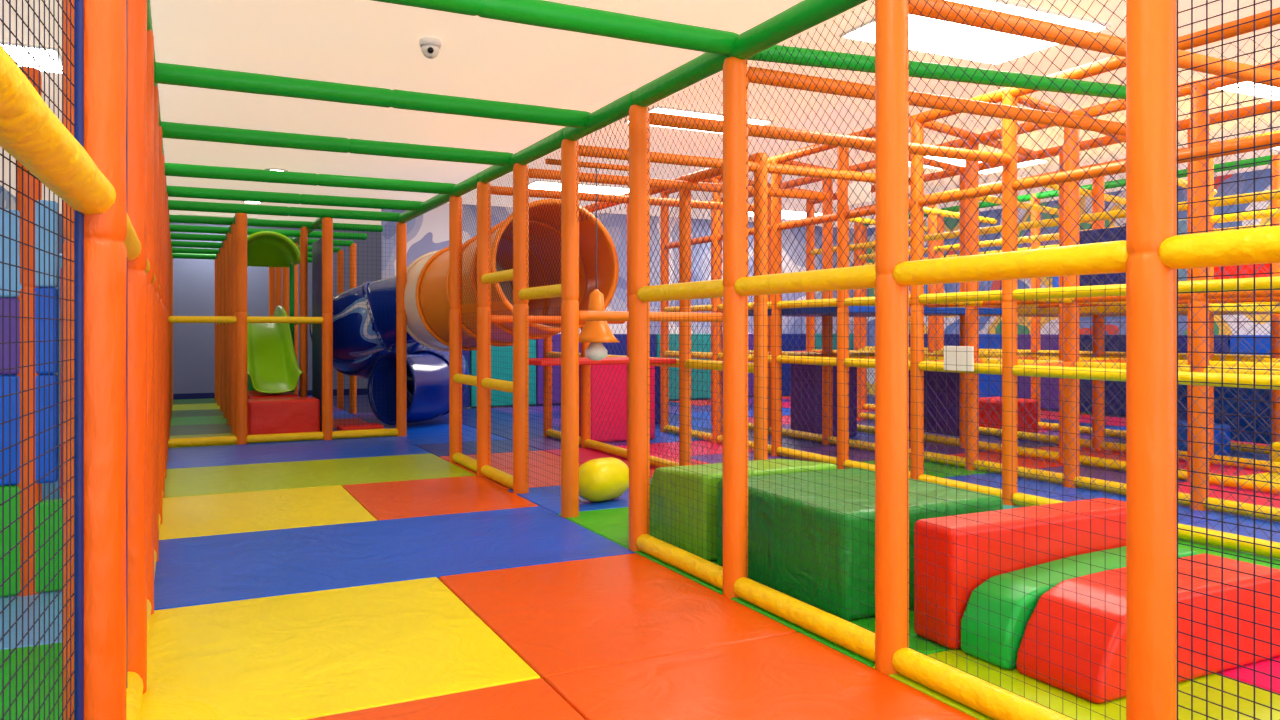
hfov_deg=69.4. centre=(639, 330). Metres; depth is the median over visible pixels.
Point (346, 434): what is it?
rail
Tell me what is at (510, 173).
net
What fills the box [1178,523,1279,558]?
rail
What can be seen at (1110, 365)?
rail
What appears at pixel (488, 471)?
rail
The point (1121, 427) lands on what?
floor mat
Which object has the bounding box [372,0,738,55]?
beam
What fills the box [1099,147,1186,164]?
beam
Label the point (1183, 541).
floor mat
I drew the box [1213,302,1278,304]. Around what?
rail
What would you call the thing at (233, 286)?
post
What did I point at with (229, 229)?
beam
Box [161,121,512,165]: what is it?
beam
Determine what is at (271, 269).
post
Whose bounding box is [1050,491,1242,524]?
floor mat
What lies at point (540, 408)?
floor mat
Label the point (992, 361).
rail
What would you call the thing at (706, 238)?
rail
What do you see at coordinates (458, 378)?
rail
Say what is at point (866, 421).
floor mat
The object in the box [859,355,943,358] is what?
rail
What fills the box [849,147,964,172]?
beam
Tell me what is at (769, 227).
rail
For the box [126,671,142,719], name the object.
rail
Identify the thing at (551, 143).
beam
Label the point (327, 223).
post
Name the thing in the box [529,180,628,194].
ceiling light
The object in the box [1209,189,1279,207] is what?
rail
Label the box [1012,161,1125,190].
rail
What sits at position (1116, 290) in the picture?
rail
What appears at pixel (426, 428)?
floor mat
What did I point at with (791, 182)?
beam
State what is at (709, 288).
rail
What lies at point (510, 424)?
floor mat
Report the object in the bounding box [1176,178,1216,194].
rail
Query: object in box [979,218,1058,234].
rail
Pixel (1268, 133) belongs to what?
beam
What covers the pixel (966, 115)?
net
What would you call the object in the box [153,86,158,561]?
post
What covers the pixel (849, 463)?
rail
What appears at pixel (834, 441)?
rail
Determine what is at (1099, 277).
panel
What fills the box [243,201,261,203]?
recessed light
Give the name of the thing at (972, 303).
rail
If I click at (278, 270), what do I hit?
post
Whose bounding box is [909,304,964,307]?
rail
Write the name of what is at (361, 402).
floor
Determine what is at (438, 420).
floor mat
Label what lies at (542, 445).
floor mat
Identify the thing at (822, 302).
rail
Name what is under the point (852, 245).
rail
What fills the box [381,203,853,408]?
wall partition
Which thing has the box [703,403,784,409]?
floor mat
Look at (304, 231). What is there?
post
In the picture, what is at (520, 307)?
post
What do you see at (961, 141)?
beam
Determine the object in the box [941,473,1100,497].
floor mat
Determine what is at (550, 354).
rail
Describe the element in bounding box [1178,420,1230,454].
foam block
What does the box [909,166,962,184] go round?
beam
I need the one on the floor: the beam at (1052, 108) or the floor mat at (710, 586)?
the floor mat at (710, 586)
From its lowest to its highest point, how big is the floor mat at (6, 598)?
0.040 m
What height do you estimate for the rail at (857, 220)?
0.072 m
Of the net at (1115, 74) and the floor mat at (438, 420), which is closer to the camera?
the net at (1115, 74)
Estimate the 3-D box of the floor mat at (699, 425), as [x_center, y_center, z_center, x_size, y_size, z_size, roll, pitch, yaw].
[0.677,1.220,11.879,1.044,0.040,1.024,0,0,-26]
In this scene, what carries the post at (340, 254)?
on the floor
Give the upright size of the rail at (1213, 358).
0.076 m
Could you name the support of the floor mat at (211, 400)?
on the floor
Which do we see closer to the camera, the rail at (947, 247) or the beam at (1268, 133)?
the beam at (1268, 133)
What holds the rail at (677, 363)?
attached to the post at (683, 326)
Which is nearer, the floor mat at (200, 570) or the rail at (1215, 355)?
the floor mat at (200, 570)
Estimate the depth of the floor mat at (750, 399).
15.97 m
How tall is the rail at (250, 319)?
0.072 m
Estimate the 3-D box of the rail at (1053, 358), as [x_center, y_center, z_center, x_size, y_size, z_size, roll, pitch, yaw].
[3.597,0.270,8.936,0.077,0.076,1.113,0,0,-26]
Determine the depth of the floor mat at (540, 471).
7.63 m
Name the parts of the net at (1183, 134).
panel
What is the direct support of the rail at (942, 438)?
attached to the post at (962, 184)
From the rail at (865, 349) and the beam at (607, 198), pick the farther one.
the rail at (865, 349)
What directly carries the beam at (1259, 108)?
attached to the post
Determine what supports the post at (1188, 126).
on the floor
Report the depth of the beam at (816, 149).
8.49 m
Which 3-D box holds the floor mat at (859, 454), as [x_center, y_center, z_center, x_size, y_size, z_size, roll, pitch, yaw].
[2.053,1.220,9.112,1.044,0.040,1.024,0,0,-26]
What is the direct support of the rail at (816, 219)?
attached to the post at (775, 240)
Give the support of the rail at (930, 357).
attached to the post at (971, 385)
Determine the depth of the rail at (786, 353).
10.23 m
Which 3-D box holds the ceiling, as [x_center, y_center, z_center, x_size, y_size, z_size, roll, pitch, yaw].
[0.825,-2.050,9.345,14.200,0.100,21.000,0,0,-26]
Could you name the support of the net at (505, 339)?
attached to the post at (520, 307)
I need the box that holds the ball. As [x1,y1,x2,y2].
[579,457,628,501]
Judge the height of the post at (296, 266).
2.520 m
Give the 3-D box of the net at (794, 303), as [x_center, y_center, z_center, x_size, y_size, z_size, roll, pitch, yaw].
[0.684,0.475,3.767,0.001,1.271,0.921,0,0,-26]
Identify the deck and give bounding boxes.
[529,357,676,365]
[748,306,1001,316]
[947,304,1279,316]
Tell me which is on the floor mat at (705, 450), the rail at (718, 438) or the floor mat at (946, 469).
the rail at (718, 438)
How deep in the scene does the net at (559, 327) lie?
6.45 m
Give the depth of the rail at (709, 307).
10.29 m
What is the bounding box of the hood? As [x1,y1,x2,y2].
[247,231,299,266]
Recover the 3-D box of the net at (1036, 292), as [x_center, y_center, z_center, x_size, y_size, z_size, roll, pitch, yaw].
[1.134,0.475,2.863,0.001,1.271,0.867,0,0,-26]
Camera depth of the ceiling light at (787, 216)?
15.64 m
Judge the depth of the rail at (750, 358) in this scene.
9.28 m
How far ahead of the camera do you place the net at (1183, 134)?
8.02 m
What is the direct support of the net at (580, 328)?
hanging from the beam
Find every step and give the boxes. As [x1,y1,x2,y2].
[247,397,319,434]
[337,423,383,430]
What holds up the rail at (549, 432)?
attached to the post at (585, 370)
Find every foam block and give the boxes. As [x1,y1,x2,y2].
[42,254,61,498]
[579,364,654,442]
[650,459,836,560]
[655,366,659,423]
[718,468,1002,619]
[791,364,856,436]
[914,498,1279,703]
[979,397,1037,432]
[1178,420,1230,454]
[1269,442,1279,461]
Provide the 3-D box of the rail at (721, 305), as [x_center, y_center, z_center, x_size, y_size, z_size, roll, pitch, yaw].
[1.071,-0.250,9.412,0.073,0.072,1.013,0,0,-26]
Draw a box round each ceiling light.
[0,41,61,72]
[178,214,257,218]
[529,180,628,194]
[624,105,773,133]
[748,209,821,218]
[839,0,1111,63]
[909,156,1049,173]
[1217,81,1279,99]
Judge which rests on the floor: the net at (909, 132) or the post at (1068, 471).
the post at (1068, 471)
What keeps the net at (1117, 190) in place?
hanging from the beam at (1122, 182)
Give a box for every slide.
[247,231,302,398]
[309,276,468,424]
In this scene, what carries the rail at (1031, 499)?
attached to the post
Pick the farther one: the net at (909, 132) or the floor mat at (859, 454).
the floor mat at (859, 454)
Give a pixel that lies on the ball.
(600, 479)
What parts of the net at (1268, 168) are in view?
panel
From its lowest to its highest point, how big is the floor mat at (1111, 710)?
0.040 m
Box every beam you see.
[147,0,151,30]
[151,27,156,86]
[154,62,589,127]
[156,83,160,125]
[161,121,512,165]
[165,163,455,194]
[167,185,422,210]
[168,200,400,221]
[169,214,382,231]
[170,224,366,239]
[171,233,353,246]
[171,241,340,252]
[172,247,311,257]
[173,253,311,262]
[215,214,235,258]
[292,218,321,243]
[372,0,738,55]
[397,194,451,222]
[452,172,479,196]
[478,153,515,182]
[491,186,768,211]
[515,127,564,164]
[529,168,828,200]
[563,91,633,140]
[579,145,874,182]
[583,193,626,211]
[632,52,729,106]
[650,112,1010,163]
[650,177,679,194]
[663,178,712,194]
[683,154,753,181]
[715,156,772,179]
[722,180,834,198]
[730,0,867,59]
[747,45,1125,98]
[748,67,1125,135]
[775,144,836,162]
[782,160,874,183]
[782,177,821,188]
[809,185,874,203]
[847,116,910,137]
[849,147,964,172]
[849,160,874,171]
[909,0,1279,87]
[909,139,964,159]
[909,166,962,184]
[916,88,1003,123]
[924,121,1038,158]
[932,181,1001,194]
[940,193,1034,211]
[973,122,1053,143]
[979,145,1061,170]
[1009,55,1125,96]
[1017,95,1125,140]
[1017,164,1093,179]
[1035,179,1125,198]
[1072,82,1190,117]
[1080,118,1189,150]
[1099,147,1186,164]
[1176,154,1276,177]
[1178,7,1279,50]
[1201,60,1279,89]
[1209,100,1279,123]
[1209,130,1279,144]
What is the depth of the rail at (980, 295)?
6.76 m
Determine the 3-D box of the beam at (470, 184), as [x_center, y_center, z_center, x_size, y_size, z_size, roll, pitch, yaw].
[-1.498,-1.280,8.111,0.111,0.110,0.880,0,0,-26]
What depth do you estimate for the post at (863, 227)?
14.16 m
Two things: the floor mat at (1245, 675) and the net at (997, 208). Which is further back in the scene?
the net at (997, 208)
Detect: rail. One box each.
[0,45,115,214]
[123,214,140,260]
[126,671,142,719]
[145,258,149,273]
[147,599,151,645]
[154,550,156,577]
[168,316,236,322]
[168,436,236,446]
[246,432,323,442]
[247,316,322,322]
[332,428,397,438]
[453,373,476,385]
[453,452,476,471]
[481,269,512,283]
[481,378,512,392]
[481,465,512,489]
[491,315,624,323]
[518,284,560,299]
[546,429,580,444]
[547,352,580,357]
[579,311,722,321]
[584,439,626,457]
[585,355,626,357]
[636,534,722,589]
[637,279,723,301]
[650,357,678,367]
[650,455,678,467]
[664,235,712,248]
[664,305,712,311]
[664,351,711,358]
[664,425,712,440]
[684,359,753,372]
[717,225,770,239]
[717,302,770,310]
[717,353,770,362]
[717,435,770,452]
[722,418,753,430]
[733,577,874,661]
[734,264,876,295]
[748,350,834,354]
[768,427,821,441]
[770,351,821,354]
[776,355,836,365]
[776,447,836,465]
[777,213,836,229]
[777,298,836,308]
[788,353,874,357]
[811,241,874,254]
[811,349,874,352]
[828,436,874,451]
[830,353,874,357]
[843,358,909,369]
[843,460,910,477]
[844,199,909,218]
[845,295,910,305]
[849,217,927,231]
[857,424,874,433]
[858,247,927,259]
[858,412,874,419]
[859,348,927,352]
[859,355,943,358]
[863,404,874,409]
[892,648,1073,719]
[893,240,1128,285]
[909,207,996,223]
[909,231,959,242]
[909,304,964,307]
[909,352,943,355]
[909,356,943,360]
[909,432,958,445]
[909,449,964,466]
[918,183,1001,205]
[918,290,1001,302]
[918,361,1001,374]
[918,474,1001,498]
[924,301,1038,307]
[930,356,1038,362]
[933,239,1001,251]
[934,350,1001,354]
[941,247,1030,257]
[941,348,1030,351]
[973,460,1063,483]
[977,358,1063,363]
[978,304,1058,308]
[979,195,1058,214]
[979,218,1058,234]
[979,354,1058,360]
[979,427,1001,436]
[979,441,1058,460]
[982,300,1062,305]
[1011,493,1064,506]
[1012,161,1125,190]
[1012,284,1125,299]
[1012,365,1125,381]
[1017,431,1091,447]
[1018,229,1091,243]
[1018,298,1125,304]
[1018,352,1091,356]
[1018,359,1125,366]
[1037,244,1058,248]
[1038,350,1125,354]
[1038,422,1125,437]
[1043,184,1125,204]
[1073,476,1189,505]
[1075,293,1189,302]
[1075,361,1189,371]
[1079,201,1186,222]
[1079,300,1187,306]
[1079,357,1186,364]
[1079,455,1186,479]
[1100,354,1186,359]
[1100,442,1186,459]
[1158,226,1279,268]
[1176,133,1279,163]
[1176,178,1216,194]
[1178,276,1279,293]
[1178,353,1269,357]
[1178,371,1279,389]
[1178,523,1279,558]
[1203,366,1279,374]
[1203,497,1279,521]
[1204,290,1279,298]
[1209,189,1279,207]
[1209,297,1279,303]
[1209,361,1279,367]
[1209,455,1279,471]
[1209,473,1279,493]
[1210,208,1279,222]
[1210,357,1279,362]
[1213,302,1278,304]
[1214,223,1269,231]
[1231,442,1268,454]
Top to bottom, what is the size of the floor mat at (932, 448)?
0.040 m
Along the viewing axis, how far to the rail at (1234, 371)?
5.94 m
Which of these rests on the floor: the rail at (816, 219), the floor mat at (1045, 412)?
the floor mat at (1045, 412)
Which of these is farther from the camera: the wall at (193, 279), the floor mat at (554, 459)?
the wall at (193, 279)
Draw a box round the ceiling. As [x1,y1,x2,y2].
[0,0,1279,227]
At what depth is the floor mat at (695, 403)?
15.52 m
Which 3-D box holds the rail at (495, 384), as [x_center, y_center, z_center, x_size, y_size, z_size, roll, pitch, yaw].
[-1.094,0.430,7.298,0.087,0.086,0.849,0,0,-26]
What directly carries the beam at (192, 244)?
on the post at (171, 246)
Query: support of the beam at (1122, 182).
attached to the post
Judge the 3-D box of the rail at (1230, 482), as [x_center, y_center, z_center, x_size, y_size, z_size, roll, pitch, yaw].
[4.666,1.150,6.787,0.085,0.084,1.113,0,0,-26]
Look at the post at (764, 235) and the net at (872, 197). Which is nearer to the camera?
the post at (764, 235)
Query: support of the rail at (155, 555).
attached to the post at (150, 38)
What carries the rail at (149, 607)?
attached to the post at (136, 9)
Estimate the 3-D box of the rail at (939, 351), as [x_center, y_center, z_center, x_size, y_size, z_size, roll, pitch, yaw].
[3.870,0.270,10.859,0.077,0.076,1.113,0,0,-26]
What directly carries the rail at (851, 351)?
attached to the post
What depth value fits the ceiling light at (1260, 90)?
7.58 m
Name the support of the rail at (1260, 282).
attached to the post
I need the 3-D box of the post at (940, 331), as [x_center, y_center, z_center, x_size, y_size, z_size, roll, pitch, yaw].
[4.142,-0.220,12.781,0.112,2.920,0.112,0,0,-26]
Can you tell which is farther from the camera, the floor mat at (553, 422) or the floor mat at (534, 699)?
the floor mat at (553, 422)
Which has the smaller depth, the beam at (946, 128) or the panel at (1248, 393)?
the beam at (946, 128)
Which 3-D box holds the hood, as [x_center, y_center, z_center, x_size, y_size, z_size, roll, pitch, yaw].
[-4.822,-1.048,11.898,0.800,0.385,1.000,0,0,-26]
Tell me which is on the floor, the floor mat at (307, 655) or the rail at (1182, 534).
the floor mat at (307, 655)
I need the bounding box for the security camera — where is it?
[419,37,441,58]
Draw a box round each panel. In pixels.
[909,371,959,436]
[1079,226,1125,285]
[1178,384,1269,443]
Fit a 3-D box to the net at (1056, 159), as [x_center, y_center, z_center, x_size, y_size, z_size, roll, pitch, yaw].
[3.606,-0.240,8.941,0.002,2.682,1.202,0,0,-26]
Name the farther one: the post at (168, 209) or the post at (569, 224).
the post at (168, 209)
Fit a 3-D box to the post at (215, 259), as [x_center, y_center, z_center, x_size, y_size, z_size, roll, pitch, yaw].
[-7.313,-0.020,16.020,0.102,2.520,0.101,0,0,-26]
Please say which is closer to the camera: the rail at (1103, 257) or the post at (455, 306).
the rail at (1103, 257)
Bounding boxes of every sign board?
[848,182,870,205]
[944,346,973,371]
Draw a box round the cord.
[126,0,127,688]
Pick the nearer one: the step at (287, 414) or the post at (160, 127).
the post at (160, 127)
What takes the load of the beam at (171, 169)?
attached to the beam at (438, 200)
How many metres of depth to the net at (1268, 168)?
9.15 m
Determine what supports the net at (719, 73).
hanging from the beam at (705, 65)
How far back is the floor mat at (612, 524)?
5.80 m
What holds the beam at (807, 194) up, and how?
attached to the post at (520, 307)
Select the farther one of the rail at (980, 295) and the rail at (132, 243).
the rail at (980, 295)
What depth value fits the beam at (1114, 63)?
5.83 m
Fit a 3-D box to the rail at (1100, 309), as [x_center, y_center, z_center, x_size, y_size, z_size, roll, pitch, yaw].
[4.760,-0.190,9.068,2.000,0.060,2.800,0,0,-26]
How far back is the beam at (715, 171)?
7.32 m
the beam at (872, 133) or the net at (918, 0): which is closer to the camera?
the net at (918, 0)
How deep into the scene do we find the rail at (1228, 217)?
8.02 m
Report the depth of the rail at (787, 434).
10.16 m
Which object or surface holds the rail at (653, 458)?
attached to the post at (683, 326)
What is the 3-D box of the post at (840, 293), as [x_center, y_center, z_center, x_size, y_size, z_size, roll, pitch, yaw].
[1.762,-0.220,8.024,0.102,2.920,0.101,0,0,-26]
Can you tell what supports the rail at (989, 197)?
attached to the post at (962, 184)
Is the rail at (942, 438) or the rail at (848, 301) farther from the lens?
the rail at (942, 438)
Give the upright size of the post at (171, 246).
2.520 m
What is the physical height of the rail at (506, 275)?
0.086 m
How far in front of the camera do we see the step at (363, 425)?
10.56 m
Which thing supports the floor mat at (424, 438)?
on the floor
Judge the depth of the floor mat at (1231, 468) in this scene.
8.01 m
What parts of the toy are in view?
knob, cord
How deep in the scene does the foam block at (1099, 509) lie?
3.38 m
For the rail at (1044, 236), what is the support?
attached to the post at (1095, 347)
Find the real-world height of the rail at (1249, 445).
0.084 m
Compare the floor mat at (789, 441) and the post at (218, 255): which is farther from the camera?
the post at (218, 255)
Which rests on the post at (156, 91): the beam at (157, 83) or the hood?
the beam at (157, 83)
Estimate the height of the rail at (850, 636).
0.096 m
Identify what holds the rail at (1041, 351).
attached to the post
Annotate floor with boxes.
[333,395,372,412]
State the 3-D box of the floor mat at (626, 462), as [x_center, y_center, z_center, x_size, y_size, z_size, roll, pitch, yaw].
[0.172,1.220,8.177,1.044,0.040,1.024,0,0,-26]
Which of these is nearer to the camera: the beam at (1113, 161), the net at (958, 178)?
the beam at (1113, 161)
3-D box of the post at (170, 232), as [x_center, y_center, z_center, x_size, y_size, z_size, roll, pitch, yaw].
[-5.883,-0.020,11.482,0.101,2.520,0.101,0,0,-26]
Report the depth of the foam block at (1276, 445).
8.11 m
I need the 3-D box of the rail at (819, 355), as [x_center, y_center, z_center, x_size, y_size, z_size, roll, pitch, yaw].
[2.101,0.270,9.644,2.036,0.072,0.073,0,0,-43]
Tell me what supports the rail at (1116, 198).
attached to the post at (1095, 347)
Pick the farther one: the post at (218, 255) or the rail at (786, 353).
the post at (218, 255)
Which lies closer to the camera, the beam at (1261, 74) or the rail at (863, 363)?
the beam at (1261, 74)
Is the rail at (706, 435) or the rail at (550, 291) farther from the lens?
the rail at (706, 435)
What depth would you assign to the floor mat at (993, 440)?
9.95 m
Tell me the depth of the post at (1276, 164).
8.81 m
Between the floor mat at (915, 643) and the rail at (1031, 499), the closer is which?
the floor mat at (915, 643)
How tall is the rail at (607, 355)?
0.076 m
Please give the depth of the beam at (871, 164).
9.25 m
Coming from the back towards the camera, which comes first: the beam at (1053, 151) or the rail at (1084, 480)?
the beam at (1053, 151)
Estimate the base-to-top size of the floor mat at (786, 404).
0.040 m
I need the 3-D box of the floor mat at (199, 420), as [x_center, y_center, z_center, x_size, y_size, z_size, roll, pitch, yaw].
[-5.923,1.220,12.439,0.724,0.040,1.244,0,0,-26]
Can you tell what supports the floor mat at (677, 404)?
on the floor
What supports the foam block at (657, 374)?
on the floor mat
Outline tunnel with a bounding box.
[404,199,618,350]
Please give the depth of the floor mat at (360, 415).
13.14 m
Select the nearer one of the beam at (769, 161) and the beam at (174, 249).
the beam at (769, 161)
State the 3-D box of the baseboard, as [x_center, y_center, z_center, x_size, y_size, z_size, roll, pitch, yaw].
[-3.845,1.180,18.738,14.200,0.120,0.020,0,0,-26]
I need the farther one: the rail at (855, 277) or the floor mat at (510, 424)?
the floor mat at (510, 424)
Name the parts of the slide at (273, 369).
hood leg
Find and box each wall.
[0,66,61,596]
[0,185,15,209]
[59,214,380,393]
[462,334,1269,415]
[867,168,1269,417]
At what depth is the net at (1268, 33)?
5.08 m
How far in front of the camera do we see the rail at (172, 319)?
9.65 m
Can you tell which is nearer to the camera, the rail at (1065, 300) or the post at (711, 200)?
the rail at (1065, 300)
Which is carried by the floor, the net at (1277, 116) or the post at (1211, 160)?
the post at (1211, 160)
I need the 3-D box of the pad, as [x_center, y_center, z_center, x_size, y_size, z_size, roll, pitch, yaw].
[-3.849,0.050,11.153,0.080,2.300,1.000,0,0,-26]
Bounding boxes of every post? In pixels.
[61,0,126,719]
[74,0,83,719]
[127,0,146,694]
[146,29,153,614]
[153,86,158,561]
[158,126,161,523]
[161,153,164,497]
[164,176,166,477]
[166,193,167,460]
[167,209,168,447]
[169,222,169,436]
[169,232,170,427]
[171,246,171,412]
[172,253,172,406]
[215,259,216,400]
[217,253,219,405]
[220,247,222,410]
[223,240,226,417]
[227,232,230,424]
[231,224,235,433]
[235,213,246,444]
[269,267,274,316]
[275,267,281,308]
[282,267,288,316]
[294,243,297,394]
[300,226,307,396]
[300,236,307,396]
[322,217,332,439]
[337,251,343,409]
[350,243,356,413]
[396,222,406,436]
[449,195,461,462]
[477,182,490,476]
[513,163,528,494]
[543,336,551,436]
[561,139,578,517]
[581,327,590,447]
[627,192,629,460]
[629,104,649,551]
[660,192,668,432]
[679,176,690,465]
[711,200,712,424]
[712,177,721,443]
[723,57,747,598]
[754,152,767,459]
[767,196,770,433]
[771,156,781,455]
[806,200,814,350]
[822,178,832,444]
[837,146,848,468]
[854,208,861,418]
[862,224,866,408]
[875,0,908,675]
[910,115,923,479]
[928,194,936,352]
[937,209,943,349]
[959,166,965,448]
[965,140,978,469]
[1002,87,1017,504]
[1031,194,1040,428]
[1059,145,1063,463]
[1064,127,1079,487]
[1092,164,1104,450]
[1126,0,1176,719]
[1187,119,1190,482]
[1190,80,1208,510]
[1209,158,1213,464]
[1272,154,1279,441]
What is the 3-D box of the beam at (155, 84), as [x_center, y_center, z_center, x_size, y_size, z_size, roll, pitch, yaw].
[-2.343,-1.300,4.363,0.101,0.100,1.000,0,0,-26]
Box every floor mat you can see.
[0,591,61,649]
[0,642,61,719]
[140,577,539,719]
[154,506,634,609]
[159,485,376,539]
[165,453,475,497]
[166,437,429,468]
[169,433,236,447]
[170,423,230,435]
[171,409,222,416]
[171,416,226,425]
[172,403,219,410]
[173,398,216,404]
[247,428,396,443]
[307,678,584,719]
[333,406,342,410]
[333,411,357,418]
[333,418,366,427]
[342,475,538,519]
[351,413,377,418]
[364,416,448,425]
[384,423,475,433]
[399,431,508,444]
[415,440,538,456]
[439,409,508,416]
[439,553,796,680]
[440,413,533,422]
[440,450,579,471]
[463,420,560,429]
[470,463,581,489]
[491,406,560,413]
[491,427,560,439]
[508,485,628,514]
[512,411,560,419]
[512,437,626,450]
[537,418,560,425]
[543,445,678,463]
[545,633,977,719]
[558,507,628,546]
[623,431,701,443]
[623,457,710,477]
[625,546,722,593]
[650,440,753,455]
[655,420,722,429]
[669,400,749,405]
[669,402,696,406]
[669,406,722,412]
[669,414,704,420]
[673,411,753,419]
[691,451,803,463]
[693,428,770,437]
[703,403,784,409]
[709,417,790,424]
[722,398,790,402]
[722,594,951,667]
[748,408,790,415]
[748,436,836,448]
[782,402,790,407]
[782,415,867,420]
[782,424,790,428]
[795,446,874,461]
[849,432,909,442]
[857,420,874,425]
[860,459,994,476]
[873,648,1279,719]
[909,430,984,437]
[909,441,985,454]
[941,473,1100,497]
[948,451,1079,468]
[957,435,1058,447]
[1003,504,1026,508]
[1033,446,1125,460]
[1037,465,1186,482]
[1038,431,1124,441]
[1041,410,1089,418]
[1041,419,1114,426]
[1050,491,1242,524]
[1053,416,1125,425]
[1104,426,1125,430]
[1122,459,1269,475]
[1178,482,1279,507]
[1178,538,1279,568]
[1187,516,1279,542]
[1217,656,1279,693]
[1223,450,1268,460]
[1232,441,1267,445]
[1239,472,1279,481]
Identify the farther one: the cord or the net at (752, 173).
the net at (752, 173)
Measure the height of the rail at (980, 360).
0.072 m
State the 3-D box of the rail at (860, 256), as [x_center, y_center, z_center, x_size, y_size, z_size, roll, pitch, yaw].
[3.291,-1.000,12.023,0.073,0.072,1.313,0,0,-26]
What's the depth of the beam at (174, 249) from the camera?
14.76 m
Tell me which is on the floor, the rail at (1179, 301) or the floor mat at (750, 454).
the floor mat at (750, 454)
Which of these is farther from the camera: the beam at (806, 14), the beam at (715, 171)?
the beam at (715, 171)
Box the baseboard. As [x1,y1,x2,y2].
[173,389,366,399]
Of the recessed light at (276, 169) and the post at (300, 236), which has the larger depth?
the post at (300, 236)
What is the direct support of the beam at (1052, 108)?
attached to the post at (1068, 471)
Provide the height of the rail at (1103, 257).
0.086 m
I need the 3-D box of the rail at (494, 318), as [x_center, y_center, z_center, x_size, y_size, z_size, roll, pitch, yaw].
[-0.707,-0.100,8.181,1.410,0.068,0.069,0,0,-38]
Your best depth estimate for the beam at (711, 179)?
10.66 m
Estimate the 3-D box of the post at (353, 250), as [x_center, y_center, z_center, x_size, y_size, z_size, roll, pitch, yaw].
[-4.201,-0.020,13.546,0.101,2.520,0.102,0,0,-26]
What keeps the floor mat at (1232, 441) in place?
on the floor
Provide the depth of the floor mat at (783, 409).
13.79 m
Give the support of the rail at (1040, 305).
attached to the post at (1061, 153)
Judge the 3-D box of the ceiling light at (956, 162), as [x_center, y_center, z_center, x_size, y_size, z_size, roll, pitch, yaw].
[3.870,-1.985,10.859,1.560,0.030,0.960,0,0,-26]
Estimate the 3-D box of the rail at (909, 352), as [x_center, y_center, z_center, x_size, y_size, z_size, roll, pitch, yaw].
[3.063,0.270,10.011,0.077,0.076,1.113,0,0,-26]
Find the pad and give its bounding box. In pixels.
[312,238,321,431]
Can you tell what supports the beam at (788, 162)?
attached to the post at (775, 240)
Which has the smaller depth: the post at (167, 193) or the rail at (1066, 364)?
the rail at (1066, 364)
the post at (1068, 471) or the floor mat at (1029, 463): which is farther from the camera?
the floor mat at (1029, 463)
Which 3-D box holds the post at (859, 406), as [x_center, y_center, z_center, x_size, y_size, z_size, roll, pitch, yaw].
[2.979,-0.220,12.650,0.112,2.920,0.112,0,0,-26]
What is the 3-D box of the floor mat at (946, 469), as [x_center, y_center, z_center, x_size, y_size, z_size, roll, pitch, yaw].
[2.511,1.220,8.190,1.044,0.040,1.024,0,0,-26]
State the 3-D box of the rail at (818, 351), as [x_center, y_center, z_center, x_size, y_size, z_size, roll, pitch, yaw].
[1.611,0.270,10.629,2.036,0.072,0.073,0,0,-43]
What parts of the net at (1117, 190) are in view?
panel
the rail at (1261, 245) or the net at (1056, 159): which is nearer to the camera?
the rail at (1261, 245)
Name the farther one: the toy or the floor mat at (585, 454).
the floor mat at (585, 454)
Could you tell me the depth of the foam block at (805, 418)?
10.40 m
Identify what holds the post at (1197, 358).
on the floor
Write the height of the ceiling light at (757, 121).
0.030 m
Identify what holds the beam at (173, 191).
attached to the post at (167, 193)
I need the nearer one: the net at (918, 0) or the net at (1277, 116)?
the net at (918, 0)
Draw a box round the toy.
[545,158,628,360]
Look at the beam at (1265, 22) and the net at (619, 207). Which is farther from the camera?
the net at (619, 207)
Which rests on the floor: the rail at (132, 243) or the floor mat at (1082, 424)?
the floor mat at (1082, 424)
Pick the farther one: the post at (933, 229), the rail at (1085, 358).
the post at (933, 229)
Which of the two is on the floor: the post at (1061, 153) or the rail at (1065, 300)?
the post at (1061, 153)
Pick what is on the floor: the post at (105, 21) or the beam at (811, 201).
the post at (105, 21)
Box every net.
[0,0,73,719]
[333,223,393,429]
[459,190,476,304]
[459,312,476,459]
[488,173,512,301]
[488,310,512,474]
[526,151,560,287]
[526,307,560,495]
[550,328,580,434]
[576,116,628,221]
[588,207,626,446]
[647,73,722,285]
[647,299,722,566]
[650,193,679,460]
[667,191,712,431]
[689,173,753,464]
[720,175,770,438]
[746,0,874,276]
[746,288,874,632]
[780,151,837,454]
[813,197,874,423]
[848,132,910,462]
[866,219,927,402]
[907,0,1125,260]
[907,275,1125,719]
[909,178,959,435]
[922,115,1001,486]
[943,208,1030,398]
[979,159,1058,450]
[1016,74,1125,500]
[1040,190,1125,429]
[1079,134,1187,467]
[1176,33,1279,538]
[1177,0,1279,719]
[1178,168,1269,444]
[1209,116,1279,479]
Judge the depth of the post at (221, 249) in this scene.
13.82 m
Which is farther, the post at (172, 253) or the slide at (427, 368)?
the post at (172, 253)
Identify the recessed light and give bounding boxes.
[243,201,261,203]
[264,168,287,170]
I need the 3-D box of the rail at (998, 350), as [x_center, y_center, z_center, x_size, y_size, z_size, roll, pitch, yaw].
[4.498,0.270,12.065,0.077,0.076,1.513,0,0,-26]
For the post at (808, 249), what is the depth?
11.76 m
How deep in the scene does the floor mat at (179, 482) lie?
7.79 m
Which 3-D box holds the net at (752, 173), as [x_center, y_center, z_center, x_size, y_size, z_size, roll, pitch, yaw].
[0.631,-0.040,7.175,0.002,2.282,1.115,0,0,-26]

